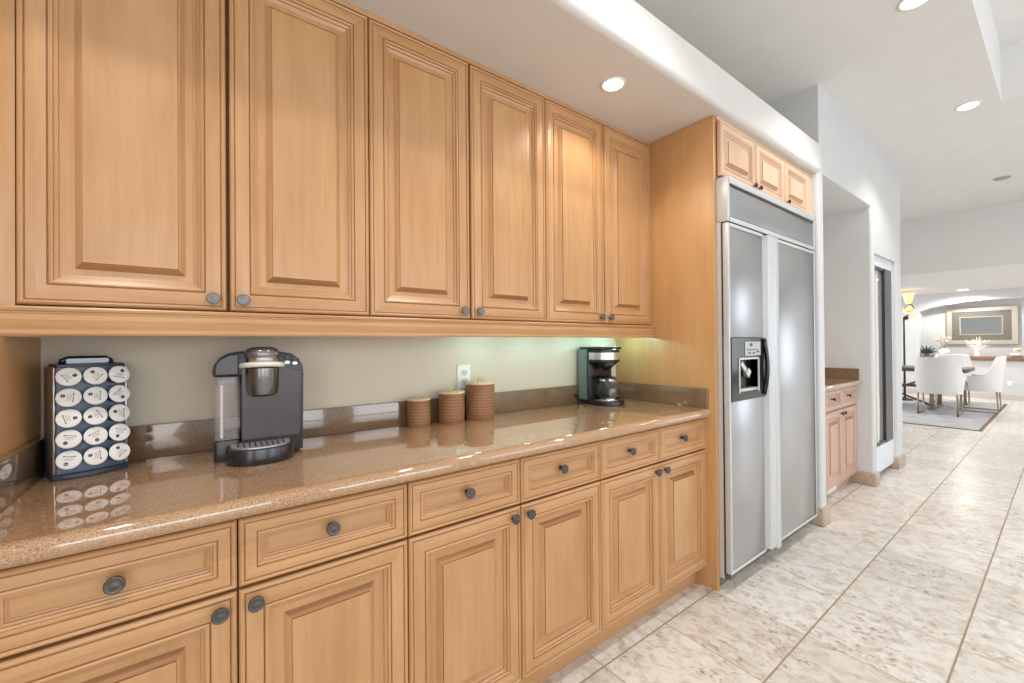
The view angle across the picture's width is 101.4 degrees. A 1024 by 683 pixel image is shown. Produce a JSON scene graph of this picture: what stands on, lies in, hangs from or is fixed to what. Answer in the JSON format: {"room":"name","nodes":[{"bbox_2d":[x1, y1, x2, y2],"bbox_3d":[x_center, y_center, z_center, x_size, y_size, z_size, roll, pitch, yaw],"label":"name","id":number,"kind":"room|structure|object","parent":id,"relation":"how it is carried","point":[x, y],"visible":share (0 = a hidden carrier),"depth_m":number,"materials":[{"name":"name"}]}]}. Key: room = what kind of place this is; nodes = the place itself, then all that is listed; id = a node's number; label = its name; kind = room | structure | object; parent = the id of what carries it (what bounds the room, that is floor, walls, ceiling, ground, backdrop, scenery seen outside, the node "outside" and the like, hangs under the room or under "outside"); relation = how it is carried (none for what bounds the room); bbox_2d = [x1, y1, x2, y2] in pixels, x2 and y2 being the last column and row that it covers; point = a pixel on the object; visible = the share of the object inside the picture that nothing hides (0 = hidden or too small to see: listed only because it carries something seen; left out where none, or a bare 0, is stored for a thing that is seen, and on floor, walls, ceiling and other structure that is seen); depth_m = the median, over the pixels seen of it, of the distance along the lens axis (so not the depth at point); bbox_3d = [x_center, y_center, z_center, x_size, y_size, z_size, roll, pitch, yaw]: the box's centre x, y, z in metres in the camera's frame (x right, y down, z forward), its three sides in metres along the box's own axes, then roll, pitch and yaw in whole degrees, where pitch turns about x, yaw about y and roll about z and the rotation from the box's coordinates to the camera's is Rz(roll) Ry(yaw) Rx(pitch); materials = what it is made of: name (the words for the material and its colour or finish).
{"room":"kitchen","nodes":[
{"label":"kitchen","id":0,"kind":"room"},
{"bbox_2d":[0,335,615,433],"bbox_3d":[0.411,-0.268,2.549,7.520,3.095,0.140,0,0,-37],"label":"wall","id":1,"kind":"structure","parent":0,"point":[171,379],"depth_m":1.63,"materials":[{"name":"paint"}]},
{"bbox_2d":[0,0,368,316],"bbox_3d":[-0.941,-0.603,1.266,0.938,1.084,0.287,0,0,-37],"label":"upper cabinet","id":2,"kind":"object","parent":1,"relation":"attached to","point":[176,155],"depth_m":1.16,"materials":[{"name":"brown wood"}]},
{"bbox_2d":[128,385,578,460],"bbox_3d":[-0.320,0.304,1.893,2.416,0.102,0.020,0,0,-37],"label":"backsplash","id":3,"kind":"structure","parent":1,"relation":"attached to","point":[146,441],"depth_m":1.60,"materials":[{"name":"beige stone"}]},
{"bbox_2d":[367,12,545,321],"bbox_3d":[-0.240,-0.606,1.792,0.815,1.084,0.287,0,0,-37],"label":"upper cabinet","id":4,"kind":"object","parent":1,"relation":"attached to","point":[456,150],"visible":0.98,"depth_m":1.66,"materials":[{"name":"brown wood"}]},
{"bbox_2d":[0,305,654,337],"bbox_3d":[-0.214,-0.052,1.657,2.567,0.068,0.034,0,0,-37],"label":"rail","id":5,"kind":"object","parent":4,"relation":"attached to","point":[14,319],"visible":1,"depth_m":1.23,"materials":[{"name":"brown wood"}]},
{"bbox_2d":[457,364,469,389],"bbox_3d":[-0.227,0.167,1.973,0.072,0.116,0.008,0,0,-37],"label":"wall outlet","id":6,"kind":"object","parent":1,"relation":"attached to","point":[463,371],"visible":0.9,"depth_m":1.97,"materials":[{"name":"white plastic"}]},
{"bbox_2d":[461,378,466,383],"bbox_3d":[-0.225,0.187,1.971,0.034,0.027,0.004,0,0,-37],"label":"socket","id":7,"kind":"object","parent":6,"relation":"attached to","point":[463,380],"depth_m":1.97,"materials":[{"name":"white plastic"}]},
{"bbox_2d":[461,370,466,375],"bbox_3d":[-0.226,0.147,1.971,0.034,0.027,0.004,0,0,-37],"label":"socket","id":8,"kind":"object","parent":6,"relation":"attached to","point":[463,372],"depth_m":1.97,"materials":[{"name":"white plastic"}]},
{"bbox_2d":[544,94,651,325],"bbox_3d":[0.411,-0.609,2.281,0.815,1.084,0.287,0,0,-37],"label":"upper cabinet","id":9,"kind":"object","parent":1,"relation":"attached to","point":[598,211],"visible":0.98,"depth_m":2.15,"materials":[{"name":"brown wood"}]},
{"bbox_2d":[344,0,820,174],"bbox_3d":[-0.176,-1.256,1.594,5.240,0.210,0.700,0,0,-37],"label":"soffit","id":10,"kind":"structure","parent":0,"point":[562,50],"depth_m":1.75,"materials":[{"name":"paint"}]},
{"bbox_2d":[601,76,625,91],"bbox_3d":[0.453,-1.151,1.877,0.110,0.006,0.110,0,0,-37],"label":"recessed light","id":11,"kind":"object","parent":10,"relation":"in","point":[615,83],"visible":1,"depth_m":1.87,"materials":[{"name":"white paint"}]},
{"bbox_2d":[541,393,1023,682],"bbox_3d":[5.170,1.302,4.864,17.900,0.100,10.400,0,0,-37],"label":"floor","id":12,"kind":"structure","parent":0,"point":[916,576],"depth_m":2.09,"materials":[{"name":"tile"}]},
{"bbox_2d":[0,336,40,456],"bbox_3d":[-1.124,0.635,0.902,0.020,1.297,0.635,0,0,-37],"label":"panel","id":13,"kind":"object","parent":12,"relation":"on","point":[20,357],"visible":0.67,"depth_m":1.02,"materials":[{"name":"brown wood"}]},
{"bbox_2d":[0,483,407,682],"bbox_3d":[-0.779,0.842,1.161,0.815,0.880,0.583,0,0,-37],"label":"base cabinet","id":14,"kind":"object","parent":12,"relation":"on","point":[315,592],"visible":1,"depth_m":0.94,"materials":[{"name":"brown wood"}]},
{"bbox_2d":[0,398,711,569],"bbox_3d":[-0.141,0.375,1.655,2.456,0.045,0.614,0,0,-37],"label":"countertop","id":15,"kind":"structure","parent":14,"relation":"on","point":[156,496],"depth_m":1.11,"materials":[{"name":"beige stone"}]},
{"bbox_2d":[0,434,44,511],"bbox_3d":[-1.121,0.306,0.930,0.020,0.102,0.599,0,0,-37],"label":"side splash","id":16,"kind":"object","parent":15,"relation":"on","point":[22,467],"visible":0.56,"depth_m":0.97,"materials":[{"name":"beige stone"}]},
{"bbox_2d":[44,355,127,480],"bbox_3d":[-1.165,0.199,1.151,0.113,0.319,0.150,-1,0,32],"label":"rack","id":17,"kind":"object","parent":15,"relation":"on","point":[52,472],"visible":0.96,"depth_m":1.11,"materials":[{"name":"black metal"}]},
{"bbox_2d":[55,450,81,469],"bbox_3d":[-1.149,0.305,1.087,0.048,0.048,0.049,0,0,-44],"label":"pod","id":18,"kind":"object","parent":17,"relation":"in","point":[70,459],"visible":1,"depth_m":1.07,"materials":[{"name":"white plastic"}]},
{"bbox_2d":[63,456,75,465],"bbox_3d":[-1.134,0.305,1.073,0.001,0.025,0.023,-18,-12,43],"label":"print","id":19,"kind":"object","parent":18,"relation":"attached to","point":[65,464],"depth_m":1.07},
{"bbox_2d":[55,430,81,448],"bbox_3d":[-1.150,0.252,1.088,0.048,0.048,0.049,0,0,-44],"label":"pod","id":20,"kind":"object","parent":17,"relation":"in","point":[67,439],"visible":1,"depth_m":1.07,"materials":[{"name":"white paper"}]},
{"bbox_2d":[63,435,75,444],"bbox_3d":[-1.135,0.251,1.074,0.001,0.026,0.024,-18,-12,42],"label":"print","id":21,"kind":"object","parent":20,"relation":"attached to","point":[64,443],"depth_m":1.07},
{"bbox_2d":[55,409,81,427],"bbox_3d":[-1.150,0.198,1.088,0.048,0.048,0.049,0,0,-44],"label":"pod","id":22,"kind":"object","parent":17,"relation":"in","point":[67,418],"visible":1,"depth_m":1.07,"materials":[{"name":"white plastic"}]},
{"bbox_2d":[55,388,81,406],"bbox_3d":[-1.151,0.145,1.088,0.048,0.048,0.049,0,0,-44],"label":"pod","id":23,"kind":"object","parent":17,"relation":"in","point":[69,397],"visible":1,"depth_m":1.07,"materials":[{"name":"white metal"}]},
{"bbox_2d":[60,393,73,401],"bbox_3d":[-1.138,0.144,1.072,0.001,0.023,0.025,-18,-12,43],"label":"print","id":24,"kind":"object","parent":23,"relation":"attached to","point":[62,396],"depth_m":1.07},
{"bbox_2d":[55,368,81,385],"bbox_3d":[-1.151,0.092,1.088,0.048,0.048,0.049,0,0,-44],"label":"pod","id":25,"kind":"object","parent":17,"relation":"in","point":[66,376],"visible":1,"depth_m":1.07,"materials":[{"name":"white metal"}]},
{"bbox_2d":[61,374,76,381],"bbox_3d":[-1.136,0.093,1.074,0.001,0.023,0.029,-19,-13,42],"label":"print","id":26,"kind":"object","parent":25,"relation":"attached to","point":[74,375],"depth_m":1.07},
{"bbox_2d":[83,447,107,464],"bbox_3d":[-1.121,0.305,1.123,0.049,0.048,0.048,-1,0,34],"label":"pod","id":27,"kind":"object","parent":17,"relation":"in","point":[94,455],"visible":1,"depth_m":1.11,"materials":[{"name":"white metal"}]},
{"bbox_2d":[83,427,107,444],"bbox_3d":[-1.122,0.252,1.123,0.049,0.048,0.048,-1,0,34],"label":"pod","id":28,"kind":"object","parent":17,"relation":"in","point":[94,435],"visible":1,"depth_m":1.11,"materials":[{"name":"white metal"}]},
{"bbox_2d":[83,407,107,424],"bbox_3d":[-1.122,0.198,1.123,0.049,0.048,0.048,-1,0,34],"label":"pod","id":29,"kind":"object","parent":17,"relation":"in","point":[94,415],"visible":1,"depth_m":1.11,"materials":[{"name":"white metal"}]},
{"bbox_2d":[83,387,107,404],"bbox_3d":[-1.123,0.145,1.124,0.049,0.048,0.048,-1,0,34],"label":"pod","id":30,"kind":"object","parent":17,"relation":"in","point":[93,395],"visible":1,"depth_m":1.11,"materials":[{"name":"white metal"}]},
{"bbox_2d":[83,367,107,383],"bbox_3d":[-1.123,0.092,1.124,0.049,0.048,0.048,-1,0,34],"label":"pod","id":31,"kind":"object","parent":17,"relation":"in","point":[93,375],"visible":1,"depth_m":1.11,"materials":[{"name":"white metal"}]},
{"bbox_2d":[106,366,129,382],"bbox_3d":[-1.103,0.092,1.165,0.049,0.048,0.048,-1,0,22],"label":"pod","id":32,"kind":"object","parent":17,"relation":"in","point":[119,374],"visible":0.97,"depth_m":1.16,"materials":[{"name":"white metal"}]},
{"bbox_2d":[106,371,114,382],"bbox_3d":[-1.105,0.096,1.166,0.039,0.041,0.041,-14,-5,20],"label":"cup","id":33,"kind":"object","parent":32,"relation":"on","point":[111,374],"depth_m":1.14,"materials":[{"name":"white plastic"}]},
{"bbox_2d":[107,443,129,459],"bbox_3d":[-1.101,0.305,1.164,0.049,0.048,0.048,-1,0,22],"label":"pod","id":34,"kind":"object","parent":17,"relation":"in","point":[118,451],"visible":0.98,"depth_m":1.15,"materials":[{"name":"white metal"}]},
{"bbox_2d":[107,423,129,440],"bbox_3d":[-1.101,0.252,1.164,0.049,0.048,0.048,-1,0,22],"label":"pod","id":35,"kind":"object","parent":17,"relation":"in","point":[118,432],"visible":0.97,"depth_m":1.15,"materials":[{"name":"white metal"}]},
{"bbox_2d":[107,404,129,420],"bbox_3d":[-1.102,0.198,1.165,0.049,0.048,0.048,-1,0,22],"label":"pod","id":36,"kind":"object","parent":17,"relation":"in","point":[119,412],"visible":0.96,"depth_m":1.16,"materials":[{"name":"white metal"}]},
{"bbox_2d":[107,385,129,401],"bbox_3d":[-1.102,0.145,1.165,0.049,0.048,0.048,-1,0,22],"label":"pod","id":37,"kind":"object","parent":17,"relation":"in","point":[118,393],"visible":0.97,"depth_m":1.16,"materials":[{"name":"white metal"}]},
{"bbox_2d":[212,347,303,466],"bbox_3d":[-0.795,0.186,1.319,0.242,0.340,0.279,0,0,-34],"label":"coffee brewer","id":38,"kind":"object","parent":15,"relation":"on","point":[271,380],"visible":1,"depth_m":1.27,"materials":[{"name":"grey plastic"}]},
{"bbox_2d":[225,438,293,466],"bbox_3d":[-0.763,0.333,1.273,0.178,0.046,0.170,0,0,-30],"label":"drip tray","id":39,"kind":"object","parent":38,"relation":"on","point":[246,452],"depth_m":1.22,"materials":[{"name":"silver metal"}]},
{"bbox_2d":[406,394,430,427],"bbox_3d":[-0.391,0.288,1.760,0.101,0.134,0.101,-1,0,24],"label":"canister","id":40,"kind":"object","parent":15,"relation":"on","point":[418,408],"visible":1,"depth_m":1.72,"materials":[{"name":"wicker"}]},
{"bbox_2d":[438,387,464,423],"bbox_3d":[-0.266,0.277,1.843,0.120,0.155,0.120,-1,0,24],"label":"canister","id":41,"kind":"object","parent":15,"relation":"on","point":[451,403],"visible":1,"depth_m":1.79,"materials":[{"name":"wicker"}]},
{"bbox_2d":[465,377,494,420],"bbox_3d":[-0.146,0.258,1.923,0.139,0.192,0.139,-1,0,24],"label":"canister","id":42,"kind":"object","parent":15,"relation":"on","point":[480,396],"visible":1,"depth_m":1.87,"materials":[{"name":"wicker"}]},
{"bbox_2d":[574,347,623,405],"bbox_3d":[0.502,0.190,2.355,0.246,0.321,0.233,0,0,-37],"label":"drip coffee maker","id":43,"kind":"object","parent":15,"relation":"on","point":[593,362],"visible":0.89,"depth_m":2.34,"materials":[{"name":"black plastic"}]},
{"bbox_2d":[589,349,619,362],"bbox_3d":[0.531,0.079,2.355,0.185,0.072,0.132,0,0,-37],"label":"basket","id":44,"kind":"object","parent":43,"relation":"on","point":[595,355],"depth_m":2.29,"materials":[{"name":"silver plastic"}]},
{"bbox_2d":[594,375,619,399],"bbox_3d":[0.531,0.257,2.345,0.157,0.130,0.147,0,0,-37],"label":"carafe","id":45,"kind":"object","parent":43,"relation":"on","point":[607,387],"visible":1,"depth_m":2.30,"materials":[{"name":"clear glass"}]},
{"bbox_2d":[617,381,708,408],"bbox_3d":[0.828,0.297,2.393,0.020,0.102,0.599,0,0,-37],"label":"side splash","id":46,"kind":"object","parent":15,"relation":"on","point":[666,394],"visible":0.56,"depth_m":2.33,"materials":[{"name":"beige stone"}]},
{"bbox_2d":[406,441,600,682],"bbox_3d":[-0.127,0.839,1.650,0.815,0.880,0.583,0,0,-37],"label":"base cabinet","id":47,"kind":"object","parent":12,"relation":"on","point":[504,558],"visible":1,"depth_m":1.41,"materials":[{"name":"brown wood"}]},
{"bbox_2d":[590,418,706,649],"bbox_3d":[0.525,0.837,2.139,0.815,0.880,0.583,0,0,-37],"label":"base cabinet","id":48,"kind":"object","parent":12,"relation":"on","point":[653,501],"visible":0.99,"depth_m":1.89,"materials":[{"name":"brown wood"}]},
{"bbox_2d":[616,116,719,591],"bbox_3d":[0.853,0.061,2.392,0.019,2.428,0.635,0,0,-37],"label":"panel","id":49,"kind":"object","parent":12,"relation":"on","point":[682,352],"visible":0.51,"depth_m":2.26,"materials":[{"name":"brown wood"}]},
{"bbox_2d":[715,176,816,581],"bbox_3d":[1.386,0.217,2.689,1.191,2.100,0.658,0,0,-37],"label":"refrigerator","id":50,"kind":"object","parent":12,"relation":"on","point":[766,361],"visible":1,"depth_m":2.33,"materials":[{"name":"metal"}]},
{"bbox_2d":[741,386,757,391],"bbox_3d":[1.244,0.253,2.224,0.208,0.016,0.034,0,0,-37],"label":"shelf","id":51,"kind":"object","parent":50,"relation":"attached to","point":[743,388],"depth_m":2.23,"materials":[{"name":"silver metal"}]},
{"bbox_2d":[715,116,811,215],"bbox_3d":[1.395,-1.000,2.753,1.285,0.314,0.618,0,0,-37],"label":"upper cabinet","id":52,"kind":"object","parent":50,"relation":"on","point":[739,156],"visible":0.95,"depth_m":2.41,"materials":[{"name":"brown wood"}]},
{"bbox_2d":[825,385,856,496],"bbox_3d":[2.442,0.826,3.597,1.171,0.885,0.592,0,0,-37],"label":"base cabinet","id":53,"kind":"object","parent":12,"relation":"on","point":[840,404],"visible":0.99,"depth_m":3.47,"materials":[{"name":"brown wood"}]},
{"bbox_2d":[825,368,862,391],"bbox_3d":[2.445,0.314,3.593,1.174,0.135,0.619,0,0,-37],"label":"countertop","id":54,"kind":"structure","parent":53,"relation":"on","point":[835,378],"depth_m":3.73,"materials":[{"name":"beige stone"}]},
{"bbox_2d":[902,397,1006,431],"bbox_3d":[7.149,1.248,8.225,3.970,0.008,3.110,0,0,-37],"label":"rug","id":55,"kind":"object","parent":12,"relation":"on","point":[945,416],"visible":0.41,"depth_m":7.01,"materials":[{"name":"white fabric"}]},
{"bbox_2d":[902,293,914,400],"bbox_3d":[8.341,0.112,8.879,0.280,2.250,0.313,0,0,-37],"label":"floor lamp","id":56,"kind":"object","parent":55,"relation":"on","point":[908,297],"visible":0.96,"depth_m":8.84,"materials":[{"name":"metal"}]},
{"bbox_2d":[902,365,974,409],"bbox_3d":[7.570,0.863,8.245,1.000,0.755,2.000,0,0,-37],"label":"dining table","id":57,"kind":"object","parent":55,"relation":"on","point":[932,406],"visible":0.31,"depth_m":7.74,"materials":[{"name":"brown wood"}]},
{"bbox_2d":[914,357,965,416],"bbox_3d":[7.286,0.748,7.139,0.580,0.971,0.606,0,0,-37],"label":"dining chair","id":58,"kind":"object","parent":55,"relation":"on","point":[933,375],"visible":1,"depth_m":6.96,"materials":[{"name":"fabric"}]},
{"bbox_2d":[934,354,971,404],"bbox_3d":[8.791,0.742,8.399,0.580,0.971,0.606,0,0,-37],"label":"dining chair","id":59,"kind":"object","parent":55,"relation":"on","point":[964,360],"visible":0.16,"depth_m":8.36,"materials":[{"name":"white fabric"}]},
{"bbox_2d":[959,356,1006,413],"bbox_3d":[8.318,0.741,7.413,0.606,0.971,0.580,0,0,-37],"label":"dining chair","id":60,"kind":"object","parent":55,"relation":"on","point":[992,381],"visible":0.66,"depth_m":7.18,"materials":[{"name":"white fabric"}]},
{"bbox_2d":[634,0,1023,221],"bbox_3d":[2.097,-2.029,2.659,10.360,0.500,10.300,0,0,-37],"label":"ceiling","id":61,"kind":"structure","parent":0,"point":[902,77],"depth_m":2.81,"materials":[{"name":"paint"}]},
{"bbox_2d":[897,0,928,11],"bbox_3d":[2.104,-1.778,2.184,0.143,0.006,0.143,0,0,-37],"label":"recessed light","id":62,"kind":"object","parent":61,"relation":"in","point":[903,5],"visible":1,"depth_m":2.21,"materials":[{"name":"white paint"}]},
{"bbox_2d":[954,100,981,111],"bbox_3d":[3.460,-1.784,3.177,0.143,0.006,0.143,0,0,-37],"label":"recessed light","id":63,"kind":"object","parent":61,"relation":"in","point":[969,105],"visible":1,"depth_m":3.17,"materials":[{"name":"white paint"}]},
{"bbox_2d":[993,176,1010,180],"bbox_3d":[5.381,-1.790,4.598,0.132,0.012,0.132,0,0,-37],"label":"ceiling vent","id":64,"kind":"object","parent":61,"relation":"in","point":[1002,177],"visible":1,"depth_m":4.58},
{"bbox_2d":[769,84,902,507],"bbox_3d":[2.796,-0.266,3.907,2.335,3.065,0.830,0,0,-37],"label":"wall","id":65,"kind":"structure","parent":0,"point":[855,192],"depth_m":3.69,"materials":[{"name":"white paint"}]},
{"bbox_2d":[808,504,829,526],"bbox_3d":[2.074,1.206,3.020,0.135,0.125,0.336,0,0,-37],"label":"trim","id":66,"kind":"structure","parent":65,"relation":"attached to","point":[822,519],"depth_m":2.87,"materials":[{"name":"stone"}]},
{"bbox_2d":[825,368,858,379],"bbox_3d":[2.446,0.294,3.609,1.153,0.097,0.594,0,0,-37],"label":"backsplash","id":67,"kind":"structure","parent":65,"relation":"attached to","point":[837,373],"depth_m":3.80,"materials":[{"name":"beige stone"}]},
{"bbox_2d":[850,470,879,486],"bbox_3d":[3.133,1.206,3.746,0.131,0.115,0.226,0,0,-37],"label":"trim","id":68,"kind":"structure","parent":65,"relation":"attached to","point":[860,477],"depth_m":3.67,"materials":[{"name":"stone"}]},
{"bbox_2d":[874,255,893,471],"bbox_3d":[3.472,0.239,3.981,0.730,2.045,0.094,0,0,-37],"label":"door","id":69,"kind":"structure","parent":65,"relation":"in","point":[883,268],"depth_m":4.00,"materials":[{"name":"white paint"}]},
{"bbox_2d":[888,454,905,468],"bbox_3d":[3.678,1.205,4.505,0.253,0.115,0.786,0,0,-37],"label":"trim","id":70,"kind":"structure","parent":65,"relation":"attached to","point":[899,462],"depth_m":4.15,"materials":[{"name":"stone"}]},
{"bbox_2d":[900,201,1023,276],"bbox_3d":[6.325,-1.445,5.824,0.200,0.905,10.300,0,0,-37],"label":"wall","id":71,"kind":"structure","parent":0,"point":[993,236],"depth_m":5.77,"materials":[{"name":"paint"}]},
{"bbox_2d":[901,287,1023,395],"bbox_3d":[11.329,0.025,9.561,2.400,2.400,10.300,0,0,-37],"label":"wall","id":72,"kind":"structure","parent":0,"point":[927,322],"depth_m":9.49,"materials":[{"name":"white paint"}]},
{"bbox_2d":[902,388,1023,400],"bbox_3d":[10.280,1.176,8.950,0.020,0.110,10.000,0,0,-37],"label":"baseboard","id":73,"kind":"structure","parent":72,"relation":"attached to","point":[909,391],"depth_m":9.04,"materials":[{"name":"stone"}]},
{"bbox_2d":[920,355,1023,360],"bbox_3d":[10.480,0.366,8.971,0.410,0.083,2.460,0,0,-37],"label":"wall shelf","id":74,"kind":"object","parent":72,"relation":"attached to","point":[984,358],"visible":0.36,"depth_m":8.99,"materials":[{"name":"brown wood"}]},
{"bbox_2d":[920,345,936,355],"bbox_3d":[9.758,0.209,9.856,0.100,0.250,0.387,0,0,-37],"label":"ornament","id":75,"kind":"object","parent":74,"relation":"on","point":[926,351],"visible":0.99,"depth_m":9.84,"materials":[{"name":"teal plant"}]},
{"bbox_2d":[965,337,990,355],"bbox_3d":[10.247,0.111,9.205,0.120,0.432,0.389,0,0,-37],"label":"ornament","id":76,"kind":"object","parent":74,"relation":"on","point":[977,346],"visible":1,"depth_m":9.19,"materials":[{"name":"white ceramic"}]},
{"bbox_2d":[1009,348,1023,356],"bbox_3d":[10.570,0.231,8.764,0.233,0.182,0.220,0,0,-37],"label":"flower bowl","id":77,"kind":"object","parent":74,"relation":"on","point":[1015,350],"visible":1,"depth_m":8.73,"materials":[{"name":"white ceramic"}]},
{"bbox_3d":[9.933,0.325,9.624,0.200,0.012,0.379,0,0,-37],"label":"tray","id":78,"kind":"object","parent":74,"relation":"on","visible":0},
{"bbox_2d":[935,336,950,353],"bbox_3d":[9.936,0.091,9.629,0.216,0.454,0.264,0,0,3],"label":"vase","id":79,"kind":"object","parent":78,"relation":"on","point":[943,350],"visible":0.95,"depth_m":9.60,"materials":[{"name":"white ceramic"}]},
{"bbox_2d":[946,305,1017,343],"bbox_3d":[10.442,-0.353,9.325,0.050,0.820,1.060,0,0,-37],"label":"framed mirror","id":80,"kind":"object","parent":72,"relation":"attached to","point":[996,324],"visible":0.96,"depth_m":9.29,"materials":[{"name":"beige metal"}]},
{"bbox_2d":[961,316,1001,333],"bbox_3d":[10.450,-0.353,9.331,0.010,0.374,0.614,0,0,-37],"label":"mirror glass","id":81,"kind":"object","parent":80,"relation":"attached to","point":[969,324],"depth_m":9.32,"materials":[{"name":"silver glass"}]},
{"bbox_2d":[1007,381,1012,386],"bbox_3d":[10.426,0.890,8.765,0.006,0.116,0.072,0,0,-37],"label":"wall outlet","id":82,"kind":"object","parent":72,"relation":"attached to","point":[1009,383],"visible":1,"depth_m":8.76,"materials":[{"name":"white plastic"}]},
{"bbox_2d":[901,265,1023,295],"bbox_3d":[9.303,-1.163,8.055,7.440,0.105,10.300,0,0,-37],"label":"ceiling","id":83,"kind":"structure","parent":0,"point":[1013,276],"depth_m":7.67,"materials":[{"name":"paint"}]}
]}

